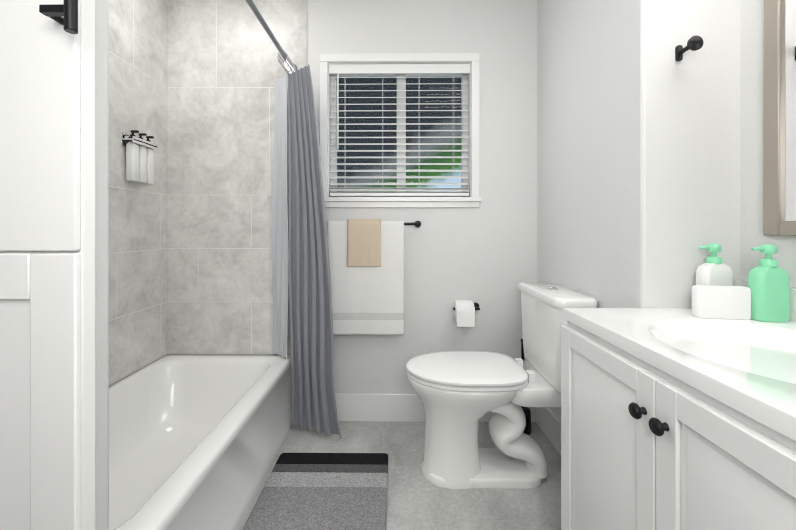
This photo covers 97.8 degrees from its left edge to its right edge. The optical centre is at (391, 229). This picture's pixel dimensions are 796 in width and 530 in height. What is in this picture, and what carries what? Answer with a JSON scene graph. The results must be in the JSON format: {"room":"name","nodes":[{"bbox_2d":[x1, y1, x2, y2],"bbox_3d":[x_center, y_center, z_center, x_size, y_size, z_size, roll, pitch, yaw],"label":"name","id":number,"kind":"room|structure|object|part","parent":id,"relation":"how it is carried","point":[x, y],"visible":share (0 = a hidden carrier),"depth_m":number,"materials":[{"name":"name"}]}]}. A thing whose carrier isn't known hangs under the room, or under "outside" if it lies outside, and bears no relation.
{"room":"bathroom","nodes":[
{"label":"bathroom","id":0,"kind":"room"},
{"bbox_2d":[95,0,108,529],"bbox_3d":[-0.980,-0.160,0.684,0.773,2.620,0.110,0,0,1],"label":"wall","id":1,"kind":"structure","parent":0,"point":[101,264],"depth_m":0.71,"materials":[{"name":"white paint"}]},
{"bbox_2d":[238,422,560,529],"bbox_3d":[-0.081,1.200,0.733,2.850,0.100,3.000,0,0,1],"label":"floor","id":2,"kind":"structure","parent":0,"point":[417,499],"depth_m":1.53,"materials":[{"name":"tile"}]},
{"bbox_2d":[109,354,291,529],"bbox_3d":[-0.972,0.950,1.415,0.771,0.400,1.346,0,0,1],"label":"bathtub","id":3,"kind":"object","parent":2,"relation":"on","point":[196,441],"visible":0.71,"depth_m":1.62,"materials":[{"name":"white ceramic"}]},
{"bbox_2d":[242,453,387,529],"bbox_3d":[-0.292,1.141,1.364,0.545,0.014,0.800,0,0,1],"label":"bath mat","id":4,"kind":"object","parent":2,"relation":"on","point":[324,491],"visible":0.94,"depth_m":1.48,"materials":[{"name":"fabric"}]},
{"bbox_2d":[406,282,596,488],"bbox_3d":[0.464,0.710,1.657,0.789,0.879,0.476,0,0,1],"label":"toilet","id":5,"kind":"object","parent":2,"relation":"on","point":[460,394],"visible":0.88,"depth_m":1.56,"materials":[{"name":"white ceramic"}]},
{"bbox_3d":[0.360,0.666,1.658,0.581,0.048,0.390,0,0,1],"label":"seat","id":6,"kind":"part","parent":5,"relation":"part of","materials":[{"name":"white plastic"}]},
{"bbox_2d":[521,339,531,434],"bbox_3d":[0.748,0.887,1.980,0.096,0.524,0.096,0,0,1],"label":"toilet brush","id":7,"kind":"object","parent":2,"relation":"on","point":[528,427],"visible":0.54,"depth_m":1.95,"materials":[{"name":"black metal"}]},
{"bbox_2d":[561,280,795,529],"bbox_3d":[0.870,0.639,0.755,0.646,1.023,0.874,0,0,1],"label":"bathroom vanity","id":8,"kind":"object","parent":2,"relation":"on","point":[678,418],"visible":0.94,"depth_m":0.79,"materials":[{"name":"white paint"}]},
{"bbox_2d":[562,280,795,440],"bbox_3d":[0.888,0.288,0.754,0.609,0.229,0.874,0,0,1],"label":"countertop","id":9,"kind":"structure","parent":8,"relation":"on","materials":[{"name":"white stone"}]},
{"bbox_2d":[696,243,732,285],"bbox_3d":[1.066,0.158,1.148,0.098,0.224,0.050,0,0,1],"label":"lotion bottle","id":10,"kind":"object","parent":9,"relation":"on","point":[714,270],"visible":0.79,"depth_m":1.13,"materials":[{"name":"white plastic"}]},
{"bbox_2d":[692,285,750,319],"bbox_3d":[1.007,0.223,1.062,0.144,0.095,0.038,0,0,10],"label":"box","id":11,"kind":"object","parent":9,"relation":"on","point":[720,302],"visible":1,"depth_m":1.05,"materials":[{"name":"white paper"}]},
{"bbox_2d":[748,244,789,321],"bbox_3d":[1.121,0.157,1.033,0.092,0.226,0.052,0,0,1],"label":"soap bottle","id":12,"kind":"object","parent":9,"relation":"on","point":[768,282],"visible":0.98,"depth_m":1.01,"materials":[{"name":"green plastic"}]},
{"bbox_2d":[307,0,536,393],"bbox_3d":[-0.290,-0.161,2.143,2.326,2.620,0.120,0,0,1],"label":"wall","id":13,"kind":"structure","parent":0,"point":[504,214],"depth_m":2.08,"materials":[{"name":"white paint"}]},
{"bbox_2d":[168,0,306,353],"bbox_3d":[-0.927,-0.361,2.085,0.837,2.218,0.008,0,0,1],"label":"wall tile","id":14,"kind":"structure","parent":13,"relation":"attached to","point":[225,70],"depth_m":2.08,"materials":[{"name":"grey tile"}]},
{"bbox_2d":[245,0,340,438],"bbox_3d":[-0.493,0.062,1.410,0.443,2.105,1.331,0,0,1],"label":"curtain rod","id":15,"kind":"object","parent":14,"relation":"attached to","point":[301,274],"visible":1,"depth_m":1.93,"materials":[{"name":"grey fabric"}]},
{"bbox_2d":[288,64,340,438],"bbox_3d":[-0.430,0.116,1.918,0.326,1.997,0.144,0,0,1],"label":"curtain","id":16,"kind":"object","parent":15,"relation":"hanging from","point":[313,401],"depth_m":1.91,"materials":[{"name":"grey fabric"}]},
{"bbox_2d":[326,219,420,334],"bbox_3d":[-0.143,0.276,2.037,0.640,0.668,0.090,0,0,1],"label":"towel rail","id":17,"kind":"object","parent":13,"relation":"attached to","point":[366,257],"visible":0.92,"depth_m":2.00,"materials":[{"name":"white fabric"}]},
{"bbox_2d":[320,53,481,207],"bbox_3d":[0.047,-0.588,2.124,0.972,0.916,0.148,0,0,1],"label":"window","id":18,"kind":"structure","parent":13,"relation":"in","point":[473,199],"depth_m":2.07,"materials":[{"name":"white paint"}]},
{"bbox_2d":[329,64,469,195],"bbox_3d":[0.047,-0.597,2.103,0.846,0.791,0.054,0,0,1],"label":"window blinds","id":19,"kind":"object","parent":18,"relation":"attached to","point":[337,69],"visible":0.96,"depth_m":2.10,"materials":[{"name":"white plastic"}]},
{"bbox_3d":[0.047,-0.594,2.166,0.850,0.801,0.039,0,0,1],"label":"vinyl window frame","id":20,"kind":"part","parent":18,"relation":"part of","materials":[{"name":"white plastic"}]},
{"bbox_2d":[335,393,535,422],"bbox_3d":[0.176,1.067,2.073,1.361,0.165,0.014,0,0,1],"label":"baseboard","id":21,"kind":"structure","parent":13,"relation":"attached to","point":[358,407],"depth_m":2.07,"materials":[{"name":"white paint"}]},
{"bbox_2d":[453,300,479,326],"bbox_3d":[0.439,0.478,2.008,0.167,0.134,0.136,0,0,1],"label":"toilet paper holder","id":22,"kind":"object","parent":13,"relation":"attached to","point":[463,313],"visible":1,"depth_m":1.94,"materials":[{"name":"white paper"}]},
{"bbox_2d":[536,407,560,455],"bbox_3d":[0.860,1.067,1.639,0.014,0.165,0.870,0,0,1],"label":"baseboard","id":23,"kind":"structure","parent":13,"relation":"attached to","point":[548,421],"depth_m":1.87,"materials":[{"name":"white paint"}]},
{"bbox_2d":[537,0,740,420],"bbox_3d":[1.085,-0.160,1.681,0.436,2.620,0.980,0,0,1],"label":"wall block","id":24,"kind":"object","parent":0,"point":[638,165],"visible":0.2,"depth_m":1.22,"materials":[{"name":"white paint"}]},
{"bbox_2d":[675,35,703,60],"bbox_3d":[0.983,-0.602,1.153,0.047,0.052,0.075,0,0,1],"label":"robe hook","id":25,"kind":"object","parent":24,"relation":"attached to","point":[695,42],"visible":1,"depth_m":1.12,"materials":[{"name":"black metal"}]},
{"bbox_2d":[741,0,795,287],"bbox_3d":[1.240,-0.159,0.230,0.100,2.620,1.920,0,0,1],"label":"wall","id":26,"kind":"structure","parent":0,"point":[752,26],"depth_m":1.15,"materials":[{"name":"white paint"}]},
{"bbox_2d":[763,0,795,235],"bbox_3d":[1.182,-0.455,0.707,0.022,0.950,0.783,0,0,1],"label":"mirror","id":27,"kind":"object","parent":26,"relation":"attached to","point":[779,123],"visible":1,"depth_m":1.05,"materials":[{"name":"beige wood"}]},
{"bbox_2d":[782,0,795,220],"bbox_3d":[1.186,-0.455,0.707,0.007,0.864,0.697,0,0,1],"label":"mirror glass","id":28,"kind":"object","parent":27,"relation":"attached to","point":[788,6],"depth_m":1.04,"materials":[{"name":"silver metal"}]},
{"bbox_3d":[-1.416,-0.160,0.743,0.100,2.620,2.900,0,0,1],"label":"wall","id":29,"kind":"structure","parent":0,"visible":0},
{"bbox_2d":[0,0,94,529],"bbox_3d":[-0.911,0.119,0.575,0.842,2.038,0.078,0,0,1],"label":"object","id":30,"kind":"structure","parent":29,"relation":"in","point":[47,264],"depth_m":0.57,"materials":[{"name":"white paint"}]},
{"bbox_3d":[-0.518,-0.478,0.551,0.054,0.342,0.038,0,0,1],"label":"door handle","id":31,"kind":"part","parent":30,"relation":"part of","materials":[{"name":"black metal"}]},
{"bbox_2d":[109,0,167,385],"bbox_3d":[-1.355,-0.361,1.418,0.008,2.218,1.350,0,0,1],"label":"wall tile","id":32,"kind":"structure","parent":29,"relation":"attached to","point":[138,212],"depth_m":1.84,"materials":[{"name":"grey tile"}]},
{"bbox_2d":[121,130,157,183],"bbox_3d":[-1.317,-0.373,1.817,0.062,0.255,0.180,0,0,1],"label":"dispenser","id":33,"kind":"object","parent":32,"relation":"attached to","point":[139,159],"visible":1,"depth_m":1.79,"materials":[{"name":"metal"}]},
{"label":"outside","id":34,"kind":"structure","parent":0,"visible":0},
{"bbox_2d":[337,76,460,191],"bbox_3d":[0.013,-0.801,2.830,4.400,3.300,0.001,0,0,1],"label":"window glass","id":35,"kind":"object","parent":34,"point":[391,84],"depth_m":2.83,"materials":[{"name":"clear glass"}]}
]}

